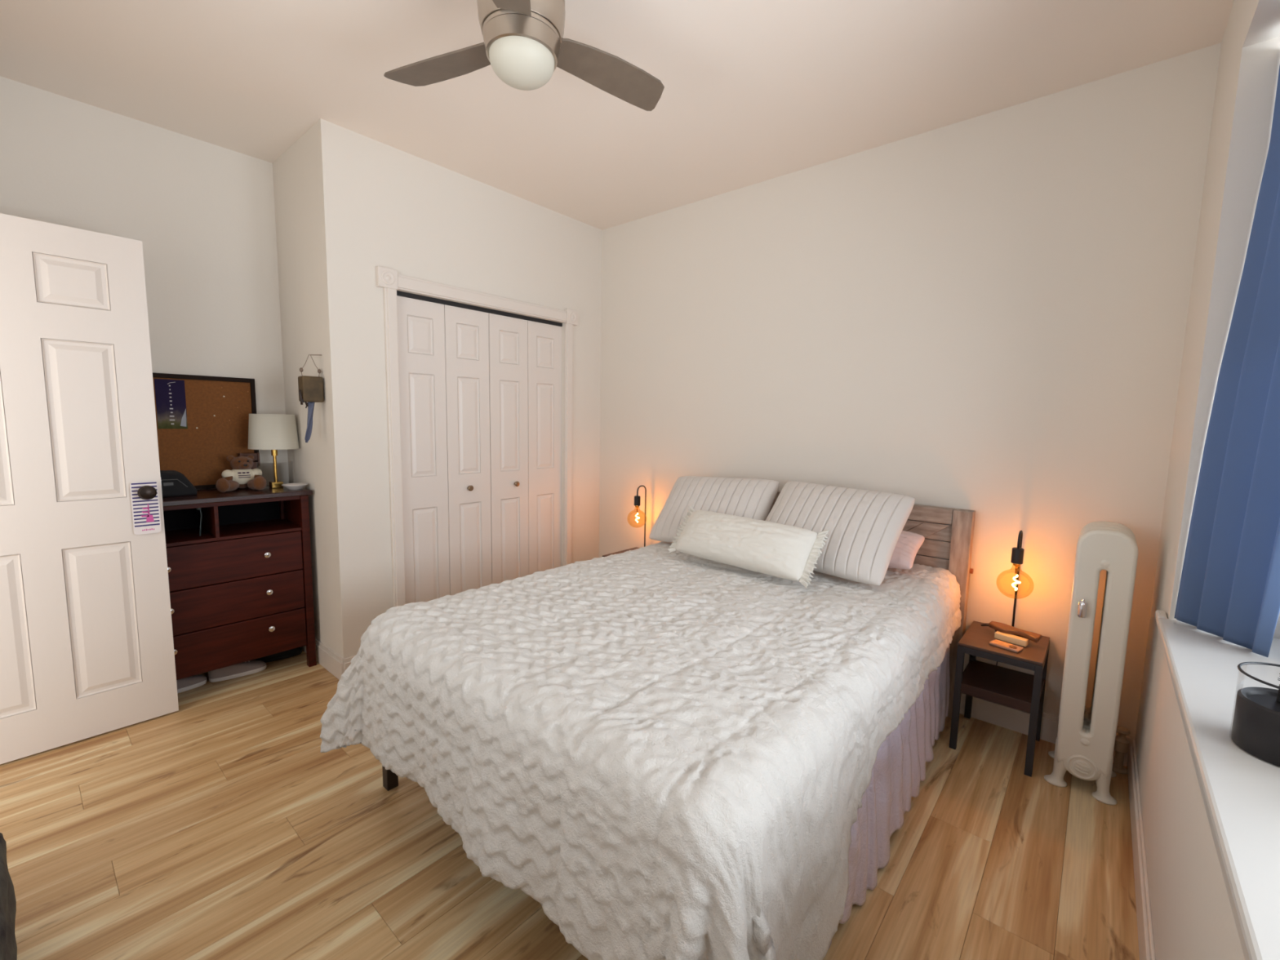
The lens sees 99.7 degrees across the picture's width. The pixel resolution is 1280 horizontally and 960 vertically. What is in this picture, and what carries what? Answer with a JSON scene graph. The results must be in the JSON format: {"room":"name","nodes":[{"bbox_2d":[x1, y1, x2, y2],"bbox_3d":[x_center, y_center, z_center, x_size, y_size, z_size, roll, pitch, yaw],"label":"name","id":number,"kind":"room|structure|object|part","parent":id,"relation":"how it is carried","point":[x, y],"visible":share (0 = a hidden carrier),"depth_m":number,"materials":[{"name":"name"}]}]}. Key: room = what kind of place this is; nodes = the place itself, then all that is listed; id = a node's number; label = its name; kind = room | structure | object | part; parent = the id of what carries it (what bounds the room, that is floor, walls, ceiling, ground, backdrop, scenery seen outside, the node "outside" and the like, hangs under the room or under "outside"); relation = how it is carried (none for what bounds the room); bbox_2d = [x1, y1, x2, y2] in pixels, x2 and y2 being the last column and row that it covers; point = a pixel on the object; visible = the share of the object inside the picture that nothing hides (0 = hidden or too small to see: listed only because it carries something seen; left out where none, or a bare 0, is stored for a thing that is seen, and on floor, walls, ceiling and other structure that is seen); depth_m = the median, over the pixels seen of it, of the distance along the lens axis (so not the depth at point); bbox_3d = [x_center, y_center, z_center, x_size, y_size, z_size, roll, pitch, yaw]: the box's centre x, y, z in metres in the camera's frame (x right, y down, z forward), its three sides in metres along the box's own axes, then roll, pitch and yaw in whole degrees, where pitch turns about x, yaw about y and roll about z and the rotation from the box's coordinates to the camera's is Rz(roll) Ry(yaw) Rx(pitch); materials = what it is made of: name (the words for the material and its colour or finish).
{"room":"bedroom","nodes":[
{"label":"bedroom","id":0,"kind":"room"},
{"bbox_2d":[0,75,288,489],"bbox_3d":[-2.481,-0.324,2.554,0.120,2.673,1.605,6,8,40],"label":"wall","id":1,"kind":"structure","parent":0,"point":[202,213],"depth_m":2.62,"materials":[{"name":"beige paint"}]},
{"bbox_2d":[152,373,258,489],"bbox_3d":[-2.215,-0.242,2.762,0.020,0.574,0.431,6,8,40],"label":"cork board","id":2,"kind":"object","parent":1,"relation":"attached to","point":[200,454],"visible":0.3,"depth_m":2.76,"materials":[{"name":"brown"}]},
{"bbox_2d":[154,378,187,428],"bbox_3d":[-2.297,-0.371,2.644,0.002,0.239,0.112,6,8,40],"label":"poster","id":3,"kind":"object","parent":2,"relation":"attached to","point":[171,402],"visible":1,"depth_m":2.64,"materials":[{"name":"blue paper"}]},
{"bbox_2d":[180,408,186,426],"bbox_3d":[-2.271,-0.311,2.681,0.001,0.092,0.026,6,8,40],"label":"print","id":4,"kind":"object","parent":3,"relation":"attached to","point":[183,411],"depth_m":2.68,"materials":[{"name":"grey paper"}]},
{"bbox_3d":[-2.210,-0.517,2.732,0.020,0.022,0.391,6,8,40],"label":"frame","id":5,"kind":"part","parent":2,"relation":"part of","materials":[{"name":"black wood"}]},
{"bbox_3d":[-2.220,0.034,2.792,0.020,0.019,0.391,6,8,40],"label":"frame","id":6,"kind":"part","parent":2,"relation":"part of","materials":[{"name":"black"}]},
{"bbox_3d":[-2.081,-0.257,2.917,0.020,0.574,0.020,6,8,40],"label":"frame","id":7,"kind":"part","parent":2,"relation":"part of","materials":[{"name":"black wood"}]},
{"bbox_2d":[272,127,334,652],"bbox_3d":[-1.737,-0.347,2.893,0.566,2.673,0.120,6,8,40],"label":"wall","id":8,"kind":"structure","parent":0,"point":[292,171],"depth_m":2.79,"materials":[{"name":"beige paint"}]},
{"bbox_2d":[297,354,324,442],"bbox_3d":[-1.595,-0.392,2.610,0.070,0.430,0.114,6,8,40],"label":"wind chime","id":9,"kind":"object","parent":8,"relation":"hanging from","point":[310,388],"visible":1,"depth_m":2.59,"materials":[{"name":"brown wood"}]},
{"bbox_2d":[300,638,343,679],"bbox_3d":[-1.753,0.932,2.937,0.671,0.120,0.013,6,8,40],"label":"baseboard","id":10,"kind":"structure","parent":8,"relation":"attached to","point":[332,662],"depth_m":2.82,"materials":[{"name":"beige paint"}]},
{"bbox_2d":[311,118,602,671],"bbox_3d":[-0.926,-0.377,3.308,0.120,2.673,1.809,6,8,40],"label":"wall","id":11,"kind":"structure","parent":0,"point":[376,203],"depth_m":2.77,"materials":[{"name":"beige paint"}]},
{"bbox_2d":[343,655,355,671],"bbox_3d":[-1.406,0.952,2.816,0.013,0.120,0.255,6,8,40],"label":"baseboard","id":12,"kind":"structure","parent":11,"relation":"attached to","point":[347,663],"depth_m":2.72,"materials":[{"name":"beige paint"}]},
{"bbox_2d":[396,295,491,604],"bbox_3d":[-1.101,-0.005,3.095,0.059,1.948,0.567,6,8,40],"label":"door","id":13,"kind":"structure","parent":11,"relation":"in","point":[444,384],"depth_m":3.07,"materials":[{"name":"beige paint"}]},
{"bbox_3d":[-1.185,-0.778,2.907,0.008,0.194,0.141,6,8,40],"label":"panel","id":14,"kind":"part","parent":13,"relation":"part of","materials":[{"name":"beige paint"}]},
{"bbox_3d":[-1.194,-0.298,2.959,0.008,0.559,0.141,6,8,40],"label":"panel","id":15,"kind":"part","parent":13,"relation":"part of","materials":[{"name":"beige paint"}]},
{"bbox_3d":[-1.208,0.471,3.043,0.008,0.632,0.141,6,8,40],"label":"panel","id":16,"kind":"part","parent":13,"relation":"part of","materials":[{"name":"beige paint"}]},
{"bbox_3d":[-0.999,-0.798,3.122,0.008,0.194,0.141,6,8,40],"label":"panel","id":17,"kind":"part","parent":13,"relation":"part of","materials":[{"name":"beige paint"}]},
{"bbox_3d":[-1.008,-0.318,3.174,0.008,0.559,0.141,6,8,40],"label":"panel","id":18,"kind":"part","parent":13,"relation":"part of","materials":[{"name":"beige paint"}]},
{"bbox_3d":[-1.022,0.451,3.258,0.008,0.632,0.141,6,8,40],"label":"panel","id":19,"kind":"part","parent":13,"relation":"part of","materials":[{"name":"beige paint"}]},
{"bbox_3d":[-1.005,0.048,3.193,0.031,0.034,0.034,6,8,40],"label":"knob","id":20,"kind":"part","parent":13,"relation":"part of","materials":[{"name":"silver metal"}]},
{"bbox_2d":[375,266,577,607],"bbox_3d":[-0.909,-0.075,3.301,0.106,2.074,1.334,6,8,40],"label":"trim","id":21,"kind":"structure","parent":11,"relation":"attached to","point":[388,279],"depth_m":2.88,"materials":[{"name":"beige paint"}]},
{"bbox_3d":[-1.279,0.015,2.833,0.026,1.984,0.062,6,8,40],"label":"casing","id":22,"kind":"part","parent":21,"relation":"part of","materials":[{"name":"beige paint"}]},
{"bbox_3d":[-0.869,-1.051,3.175,0.026,0.075,1.140,6,8,40],"label":"head casing","id":23,"kind":"part","parent":21,"relation":"part of","materials":[{"name":"beige paint"}]},
{"bbox_3d":[-0.496,-0.070,3.740,0.026,1.984,0.062,6,8,40],"label":"casing","id":24,"kind":"part","parent":21,"relation":"part of","materials":[{"name":"beige paint"}]},
{"bbox_2d":[488,313,561,583],"bbox_3d":[-0.729,-0.044,3.526,0.059,1.948,0.567,6,8,40],"label":"door","id":25,"kind":"structure","parent":11,"relation":"in","point":[525,356],"depth_m":3.49,"materials":[{"name":"beige paint"}]},
{"bbox_3d":[-0.812,-0.818,3.338,0.008,0.194,0.141,6,8,40],"label":"panel","id":26,"kind":"part","parent":25,"relation":"part of","materials":[{"name":"beige paint"}]},
{"bbox_3d":[-0.821,-0.338,3.390,0.008,0.559,0.141,6,8,40],"label":"panel","id":27,"kind":"part","parent":25,"relation":"part of","materials":[{"name":"beige paint"}]},
{"bbox_3d":[-0.835,0.431,3.474,0.008,0.632,0.141,6,8,40],"label":"panel","id":28,"kind":"part","parent":25,"relation":"part of","materials":[{"name":"beige paint"}]},
{"bbox_3d":[-0.788,0.025,3.445,0.031,0.034,0.034,6,8,40],"label":"knob","id":29,"kind":"part","parent":25,"relation":"part of","materials":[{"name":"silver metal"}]},
{"bbox_3d":[-0.626,-0.838,3.553,0.008,0.194,0.141,6,8,40],"label":"panel","id":30,"kind":"part","parent":25,"relation":"part of","materials":[{"name":"beige paint"}]},
{"bbox_3d":[-0.649,0.411,3.689,0.008,0.632,0.141,6,8,40],"label":"panel","id":31,"kind":"part","parent":25,"relation":"part of","materials":[{"name":"beige paint"}]},
{"bbox_3d":[-0.635,-0.358,3.605,0.008,0.559,0.141,6,8,40],"label":"panel","id":32,"kind":"part","parent":25,"relation":"part of","materials":[{"name":"beige paint"}]},
{"bbox_2d":[0,649,1139,959],"bbox_3d":[-0.472,1.131,2.152,3.930,0.060,3.414,6,8,40],"label":"floor","id":33,"kind":"structure","parent":0,"point":[219,826],"depth_m":1.66,"materials":[{"name":"brown wood"}]},
{"bbox_2d":[0,832,17,959],"bbox_3d":[-1.496,0.973,1.125,0.520,0.439,0.250,6,8,40],"label":"duffel bag","id":34,"kind":"object","parent":33,"relation":"on","point":[8,947],"visible":1,"depth_m":1.19,"materials":[{"name":"fabric"}]},
{"bbox_2d":[176,674,206,693],"bbox_3d":[-2.241,0.981,2.603,0.084,0.078,0.240,6,8,40],"label":"sneaker","id":35,"kind":"object","parent":33,"relation":"on","point":[188,683],"visible":0.31,"depth_m":2.62,"materials":[{"name":"white fabric"}]},
{"bbox_2d":[208,660,266,682],"bbox_3d":[-2.070,0.965,2.778,0.240,0.078,0.083,-4,8,-40],"label":"sneaker","id":36,"kind":"object","parent":33,"relation":"on","point":[241,669],"visible":0.77,"depth_m":2.75,"materials":[{"name":"white fabric"}]},
{"bbox_2d":[162,484,316,679],"bbox_3d":[-2.115,0.537,2.670,0.379,0.950,0.808,6,8,40],"label":"dresser","id":37,"kind":"object","parent":33,"relation":"on","point":[241,590],"visible":0.62,"depth_m":2.65,"materials":[{"name":"brown wood"}]},
{"bbox_2d":[160,470,197,497],"bbox_3d":[-2.226,0.014,2.515,0.133,0.118,0.232,6,8,40],"label":"camera bag","id":38,"kind":"object","parent":37,"relation":"on","point":[174,483],"visible":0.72,"depth_m":2.50,"materials":[{"name":"black fabric"}]},
{"bbox_2d":[195,507,202,536],"bbox_3d":[-2.075,0.193,2.542,0.020,0.144,0.020,3,7,19],"label":"cord","id":39,"kind":"object","parent":37,"relation":"hanging from","point":[197,508],"visible":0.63,"depth_m":2.54,"materials":[{"name":"grey plastic"}]},
{"bbox_3d":[-2.254,0.480,2.787,0.008,0.814,0.730,6,8,40],"label":"panel","id":40,"kind":"part","parent":37,"relation":"part of","materials":[{"name":"black wood"}]},
{"bbox_3d":[-2.111,0.100,2.628,0.346,0.019,0.730,6,8,40],"label":"rail","id":41,"kind":"part","parent":37,"relation":"part of","materials":[{"name":"brown wood"}]},
{"bbox_2d":[164,519,302,546],"bbox_3d":[-2.115,0.264,2.646,0.344,0.015,0.730,6,8,40],"label":"shelf","id":42,"kind":"object","parent":37,"relation":"attached to","point":[238,530],"depth_m":2.68,"materials":[{"name":"brown wood"}]},
{"bbox_3d":[-2.109,0.375,2.651,0.326,0.200,0.696,6,8,40],"label":"drawer","id":43,"kind":"part","parent":37,"relation":"part of","materials":[{"name":"brown wood"}]},
{"bbox_3d":[-2.113,0.580,2.673,0.326,0.201,0.696,6,8,40],"label":"drawer","id":44,"kind":"part","parent":37,"relation":"part of","materials":[{"name":"brown wood"}]},
{"bbox_3d":[-2.116,0.786,2.696,0.326,0.205,0.696,6,8,40],"label":"drawer","id":45,"kind":"part","parent":37,"relation":"part of","materials":[{"name":"brown wood"}]},
{"bbox_2d":[215,454,266,492],"bbox_3d":[-2.037,-0.036,2.742,0.185,0.174,0.216,6,8,40],"label":"teddy bear","id":46,"kind":"object","parent":37,"relation":"on","point":[241,476],"visible":1,"depth_m":2.74},
{"bbox_2d":[237,471,250,477],"bbox_3d":[-2.022,-0.026,2.758,0.012,0.028,0.052,6,8,40],"label":"print","id":47,"kind":"object","parent":46,"relation":"attached to","point":[240,474],"depth_m":2.76,"materials":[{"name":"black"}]},
{"bbox_2d":[237,452,260,469],"bbox_3d":[-2.085,-0.056,2.882,0.040,0.181,0.090,6,8,40],"label":"wooden box","id":48,"kind":"object","parent":37,"relation":"on","point":[256,464],"visible":0.3,"depth_m":2.89,"materials":[{"name":"brown wood"}]},
{"bbox_3d":[-1.853,0.372,2.682,0.022,0.027,0.027,6,8,40],"label":"knob","id":49,"kind":"part","parent":37,"relation":"part of","materials":[{"name":"silver metal"}]},
{"bbox_3d":[-1.857,0.561,2.702,0.022,0.027,0.027,6,8,40],"label":"knob","id":50,"kind":"part","parent":37,"relation":"part of","materials":[{"name":"silver metal"}]},
{"bbox_3d":[-1.860,0.750,2.723,0.022,0.027,0.027,6,8,40],"label":"knob","id":51,"kind":"part","parent":37,"relation":"part of","materials":[{"name":"silver metal"}]},
{"bbox_2d":[248,413,299,488],"bbox_3d":[-1.937,-0.153,2.858,0.226,0.388,0.226,6,8,40],"label":"table lamp","id":52,"kind":"object","parent":37,"relation":"on","point":[273,432],"visible":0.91,"depth_m":2.77,"materials":[{"name":"white fabric"}]},
{"bbox_3d":[-1.935,-0.256,2.847,0.226,0.181,0.226,6,8,40],"label":"lamp shade","id":53,"kind":"part","parent":52,"relation":"part of","materials":[{"name":"beige fabric"}]},
{"bbox_3d":[-1.938,-0.092,2.865,0.028,0.205,0.028,6,8,40],"label":"stem","id":54,"kind":"part","parent":52,"relation":"part of","materials":[{"name":"gold metal"}]},
{"bbox_3d":[-2.004,0.510,3.062,0.036,0.924,0.036,6,8,40],"label":"post","id":55,"kind":"part","parent":37,"relation":"part of","materials":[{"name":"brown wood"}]},
{"bbox_3d":[-1.878,0.473,2.958,0.356,0.824,0.020,6,8,40],"label":"panel","id":56,"kind":"part","parent":37,"relation":"part of","materials":[{"name":"brown wood"}]},
{"bbox_2d":[281,483,307,489],"bbox_3d":[-1.804,0.035,2.820,0.116,0.026,0.116,6,8,40],"label":"dish","id":57,"kind":"object","parent":37,"relation":"on","point":[288,486],"visible":1,"depth_m":2.80,"materials":[{"name":"grey ceramic"}]},
{"bbox_3d":[-1.756,0.537,2.850,0.036,0.924,0.036,6,8,40],"label":"post","id":58,"kind":"part","parent":37,"relation":"part of","materials":[{"name":"brown wood"}]},
{"bbox_2d":[251,647,302,662],"bbox_3d":[-2.005,0.945,2.974,0.240,0.078,0.082,-4,8,-40],"label":"sneaker","id":59,"kind":"object","parent":33,"relation":"on","point":[295,651],"visible":0.3,"depth_m":2.96,"materials":[{"name":"black"}]},
{"bbox_2d":[602,546,639,556],"bbox_3d":[-0.036,0.722,3.598,0.282,0.458,0.340,6,8,40],"label":"nightstand","id":60,"kind":"object","parent":33,"relation":"on","point":[635,548],"visible":0.04,"depth_m":3.63,"materials":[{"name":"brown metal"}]},
{"bbox_2d":[634,485,646,546],"bbox_3d":[0.009,0.411,3.619,0.128,0.756,0.226,6,8,40],"label":"table lamp","id":61,"kind":"object","parent":60,"relation":"on","point":[637,498],"visible":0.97,"depth_m":3.56,"materials":[{"name":"black metal"}]},
{"bbox_2d":[634,495,640,506],"bbox_3d":[-0.018,0.137,3.552,0.041,0.064,0.041,6,8,40],"label":"socket","id":62,"kind":"object","parent":61,"relation":"attached to","point":[637,498],"depth_m":3.53,"materials":[{"name":"black metal"}]},
{"bbox_2d":[382,489,975,791],"bbox_3d":[0.288,0.625,2.191,1.493,0.965,2.013,6,8,40],"label":"bed","id":63,"kind":"object","parent":33,"relation":"on","point":[948,533],"visible":0.18,"depth_m":2.46,"materials":[{"name":"brown"}]},
{"bbox_3d":[-0.904,0.965,1.946,0.040,0.300,0.040,6,8,40],"label":"leg","id":64,"kind":"part","parent":63,"relation":"part of","materials":[{"name":"black wood"}]},
{"bbox_2d":[320,541,961,959],"bbox_3d":[0.236,0.757,2.087,1.721,0.707,2.148,6,8,40],"label":"comforter","id":65,"kind":"object","parent":63,"relation":"on","point":[673,755],"visible":0.85,"depth_m":1.32,"materials":[{"name":"white fabric"}]},
{"bbox_2d":[648,475,779,542],"bbox_3d":[0.392,0.165,2.898,0.635,0.353,0.348,5,8,35],"label":"pillow sham","id":66,"kind":"object","parent":65,"relation":"on","point":[750,498],"visible":0.72,"depth_m":2.87,"materials":[{"name":"white fabric"}]},
{"bbox_2d":[667,506,829,588],"bbox_3d":[0.454,0.281,2.422,0.742,0.229,0.204,7,9,44],"label":"lumbar pillow","id":67,"kind":"object","parent":65,"relation":"on","point":[784,551],"visible":1,"depth_m":2.30,"materials":[{"name":"beige fabric"}]},
{"bbox_2d":[765,481,915,586],"bbox_3d":[0.855,0.216,2.458,0.627,0.357,0.358,7,9,44],"label":"pillow sham","id":68,"kind":"object","parent":65,"relation":"on","point":[865,527],"visible":0.73,"depth_m":2.32,"materials":[{"name":"white fabric"}]},
{"bbox_2d":[888,530,924,569],"bbox_3d":[1.006,0.294,2.585,0.602,0.165,0.227,6,8,40],"label":"sleeping pillow","id":69,"kind":"object","parent":65,"relation":"on","point":[908,544],"visible":0.15,"depth_m":2.38,"materials":[{"name":"pink fabric"}]},
{"bbox_3d":[0.927,0.111,2.882,1.322,0.068,0.061,6,8,40],"label":"rail","id":70,"kind":"part","parent":63,"relation":"part of","materials":[{"name":"brown wood"}]},
{"bbox_2d":[828,644,950,948],"bbox_3d":[0.874,0.860,1.796,0.077,0.595,1.537,6,8,40],"label":"bed skirt","id":71,"kind":"object","parent":63,"relation":"hanging from","point":[899,768],"visible":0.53,"depth_m":1.73,"materials":[{"name":"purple fabric"}]},
{"bbox_3d":[1.449,0.616,2.477,0.078,0.965,0.067,6,8,40],"label":"post","id":72,"kind":"part","parent":63,"relation":"part of","materials":[{"name":"brown wood"}]},
{"bbox_2d":[949,621,1049,777],"bbox_3d":[1.516,0.894,2.273,0.282,0.458,0.340,6,8,40],"label":"nightstand","id":73,"kind":"object","parent":33,"relation":"on","point":[1014,689],"visible":0.98,"depth_m":2.21,"materials":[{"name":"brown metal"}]},
{"bbox_3d":[1.315,0.900,2.238,0.024,0.446,0.024,6,8,40],"label":"leg","id":74,"kind":"part","parent":73,"relation":"part of","materials":[{"name":"grey metal"}]},
{"bbox_3d":[1.522,0.878,2.476,0.024,0.446,0.024,6,8,40],"label":"leg","id":75,"kind":"part","parent":73,"relation":"part of","materials":[{"name":"grey metal"}]},
{"bbox_2d":[960,660,1044,713],"bbox_3d":[1.516,0.852,2.267,0.274,0.042,0.336,6,8,40],"label":"shelf","id":76,"kind":"object","parent":73,"relation":"attached to","point":[999,685],"depth_m":2.22,"materials":[{"name":"brown wood"}]},
{"bbox_2d":[989,639,1023,653],"bbox_3d":[1.474,0.666,2.173,0.060,0.012,0.104,-3,8,-35],"label":"smartphone","id":77,"kind":"object","parent":73,"relation":"on","point":[996,642],"visible":1,"depth_m":2.16,"materials":[{"name":"beige plastic"}]},
{"bbox_2d":[991,639,1013,647],"bbox_3d":[1.466,0.661,2.184,0.050,0.001,0.062,-3,8,-35],"label":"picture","id":78,"kind":"object","parent":77,"relation":"on","point":[996,642],"depth_m":2.18},
{"bbox_3d":[1.520,0.691,2.251,0.282,0.026,0.340,6,8,40],"label":"frame","id":79,"kind":"part","parent":73,"relation":"part of","materials":[{"name":"grey metal"}]},
{"bbox_2d":[995,530,1026,665],"bbox_3d":[1.576,0.585,2.281,0.128,0.756,0.226,6,8,40],"label":"table lamp","id":80,"kind":"object","parent":73,"relation":"on","point":[1017,553],"visible":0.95,"depth_m":2.22,"materials":[{"name":"black metal"}]},
{"bbox_3d":[1.575,0.430,2.260,0.008,0.444,0.093,6,8,40],"label":"arm","id":81,"kind":"part","parent":80,"relation":"part of","materials":[{"name":"black metal"}]},
{"bbox_2d":[1010,546,1024,564],"bbox_3d":[1.549,0.311,2.214,0.041,0.064,0.041,6,8,40],"label":"socket","id":82,"kind":"object","parent":80,"relation":"attached to","point":[1017,553],"depth_m":2.20,"materials":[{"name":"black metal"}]},
{"bbox_2d":[981,621,1041,642],"bbox_3d":[1.546,0.629,2.254,0.061,0.027,0.213,-3,7,-33],"label":"wooden brush","id":83,"kind":"object","parent":73,"relation":"on","point":[1000,627],"visible":1,"depth_m":2.24,"materials":[{"name":"brown wood"}]},
{"bbox_2d":[994,631,1028,646],"bbox_3d":[1.530,0.654,2.224,0.038,0.027,0.112,-4,8,-39],"label":"case","id":84,"kind":"object","parent":73,"relation":"on","point":[1011,638],"visible":1,"depth_m":2.21,"materials":[{"name":"brown"}]},
{"bbox_3d":[1.511,0.922,2.071,0.024,0.446,0.024,6,8,40],"label":"leg","id":85,"kind":"part","parent":73,"relation":"part of","materials":[{"name":"grey metal"}]},
{"bbox_3d":[1.717,0.900,2.309,0.024,0.446,0.024,6,8,40],"label":"leg","id":86,"kind":"part","parent":73,"relation":"part of","materials":[{"name":"grey metal"}]},
{"bbox_2d":[1044,520,1138,804],"bbox_3d":[1.698,0.660,2.018,0.212,0.985,0.298,6,8,40],"label":"radiator","id":87,"kind":"object","parent":33,"relation":"on","point":[1085,741],"visible":1,"depth_m":1.93,"materials":[{"name":"beige metal"}]},
{"bbox_2d":[1077,598,1087,617],"bbox_3d":[1.582,0.455,1.928,0.025,0.067,0.040,6,8,40],"label":"air vent","id":88,"kind":"object","parent":87,"relation":"attached to","point":[1082,602],"depth_m":1.92,"materials":[{"name":"silver metal"}]},
{"bbox_2d":[1111,725,1130,774],"bbox_3d":[1.893,1.060,2.126,0.060,0.172,0.060,6,8,40],"label":"pipe","id":89,"kind":"object","parent":33,"relation":"on","point":[1122,744],"visible":0.88,"depth_m":2.11,"materials":[{"name":"beige"}]},
{"bbox_2d":[0,0,1234,230],"bbox_3d":[-0.241,-1.585,1.700,4.410,0.100,3.414,6,8,40],"label":"ceiling","id":90,"kind":"structure","parent":0,"point":[755,91],"depth_m":2.09,"materials":[{"name":"beige paint"}]},
{"bbox_2d":[383,0,664,111],"bbox_3d":[-0.332,-1.350,1.640,0.880,0.357,0.877,6,8,40],"label":"ceiling fan","id":91,"kind":"object","parent":90,"relation":"hanging from","point":[524,43],"visible":1,"depth_m":1.59,"materials":[{"name":"silver metal"}]},
{"bbox_3d":[-0.601,-1.307,1.704,0.442,0.033,0.132,4,7,22],"label":"blade","id":92,"kind":"part","parent":91,"relation":"part of","materials":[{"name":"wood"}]},
{"bbox_3d":[-0.332,-1.256,1.283,0.132,0.033,0.442,0,6,-8],"label":"blade","id":93,"kind":"part","parent":91,"relation":"part of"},
{"bbox_3d":[-0.345,-1.199,1.581,0.187,0.068,0.187,6,8,40],"label":"lamp shade","id":94,"kind":"part","parent":91,"relation":"part of","materials":[{"name":"white glass"}]},
{"bbox_3d":[-0.099,-1.300,1.726,0.442,0.033,0.132,-4,8,-38],"label":"blade","id":95,"kind":"part","parent":91,"relation":"part of","materials":[{"name":"wood"}]},
{"bbox_2d":[599,43,1221,763],"bbox_3d":[1.011,-0.300,2.919,3.574,2.673,0.120,6,8,40],"label":"wall","id":96,"kind":"structure","parent":0,"point":[986,314],"depth_m":2.43,"materials":[{"name":"beige paint"}]},
{"bbox_2d":[959,693,1130,766],"bbox_3d":[0.815,0.960,3.118,2.990,0.120,0.013,6,8,40],"label":"baseboard","id":97,"kind":"structure","parent":96,"relation":"attached to","point":[1000,715],"depth_m":2.40,"materials":[{"name":"beige paint"}]},
{"bbox_2d":[1134,0,1279,959],"bbox_3d":[1.037,-0.054,0.659,0.330,2.673,3.294,6,8,40],"label":"wall","id":98,"kind":"structure","parent":0,"point":[1193,918],"depth_m":1.47,"materials":[{"name":"beige paint"}]},
{"bbox_2d":[1127,739,1155,959],"bbox_3d":[0.918,1.197,0.947,0.013,0.120,3.160,6,8,40],"label":"baseboard","id":99,"kind":"structure","parent":98,"relation":"attached to","point":[1144,926],"depth_m":1.56,"materials":[{"name":"beige paint"}]},
{"bbox_2d":[1155,609,1279,959],"bbox_3d":[1.117,0.500,0.867,0.325,0.030,1.915,6,8,40],"label":"windowsill","id":100,"kind":"structure","parent":98,"relation":"attached to","point":[1240,790],"depth_m":0.88,"materials":[{"name":"grey paint"}]},
{"bbox_2d":[1231,662,1279,766],"bbox_3d":[1.125,0.409,0.927,0.144,0.136,0.144,6,8,40],"label":"glass jar","id":101,"kind":"object","parent":100,"relation":"on","point":[1255,728],"visible":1,"depth_m":0.93,"materials":[{"name":"black glass"}]},
{"bbox_2d":[1275,673,1279,702],"bbox_3d":[1.143,0.366,0.946,0.037,0.058,0.024,6,8,40],"label":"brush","id":102,"kind":"object","parent":101,"relation":"in","point":[1277,700],"visible":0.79,"depth_m":0.95,"materials":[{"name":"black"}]},
{"bbox_3d":[1.142,0.367,0.945,0.032,0.057,0.020,6,8,40],"label":"handle","id":103,"kind":"part","parent":102,"relation":"part of","materials":[{"name":"black plastic"}]},
{"bbox_3d":[1.115,-1.052,0.706,0.015,0.015,1.757,6,8,40],"label":"curtain rod","id":104,"kind":"object","parent":98,"relation":"attached to","visible":0},
{"bbox_2d":[1173,65,1279,657],"bbox_3d":[1.441,-0.316,1.161,0.117,1.541,0.775,5,7,32],"label":"window blind","id":105,"kind":"object","parent":104,"relation":"hanging from","point":[1229,588],"visible":1,"depth_m":1.38,"materials":[{"name":"blue fabric"}]},
{"bbox_3d":[-1.522,-0.112,0.761,3.690,2.673,0.120,6,8,40],"label":"wall","id":106,"kind":"structure","parent":0,"visible":0},
{"bbox_2d":[0,213,178,764],"bbox_3d":[-2.266,0.056,2.026,0.103,2.020,0.716,6,8,40],"label":"door","id":107,"kind":"structure","parent":106,"relation":"in","point":[86,644],"depth_m":2.12,"materials":[{"name":"beige paint"}]},
{"bbox_3d":[-2.383,-0.209,1.898,0.010,0.617,0.194,6,8,40],"label":"panel","id":108,"kind":"part","parent":107,"relation":"part of","materials":[{"name":"beige paint"}]},
{"bbox_3d":[-2.397,0.589,1.984,0.010,0.612,0.194,6,8,40],"label":"panel","id":109,"kind":"part","parent":107,"relation":"part of","materials":[{"name":"beige paint"}]},
{"bbox_3d":[-2.175,-0.757,2.069,0.010,0.177,0.194,6,8,40],"label":"panel","id":110,"kind":"part","parent":107,"relation":"part of","materials":[{"name":"beige paint"}]},
{"bbox_3d":[-2.185,-0.230,2.126,0.010,0.617,0.194,6,8,40],"label":"panel","id":111,"kind":"part","parent":107,"relation":"part of","materials":[{"name":"beige paint"}]},
{"bbox_3d":[-2.200,0.568,2.213,0.010,0.612,0.194,6,8,40],"label":"panel","id":112,"kind":"part","parent":107,"relation":"part of","materials":[{"name":"beige paint"}]},
{"bbox_2d":[129,480,161,534],"bbox_3d":[-2.078,0.117,2.269,0.003,0.221,0.087,6,8,40],"label":"hanger","id":113,"kind":"object","parent":107,"relation":"hanging from","point":[146,517],"visible":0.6,"depth_m":2.27,"materials":[{"name":"white paper"}]},
{"bbox_3d":[-2.057,0.051,2.248,0.073,0.064,0.064,6,8,40],"label":"knob","id":114,"kind":"part","parent":107,"relation":"part of","materials":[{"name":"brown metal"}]}
]}

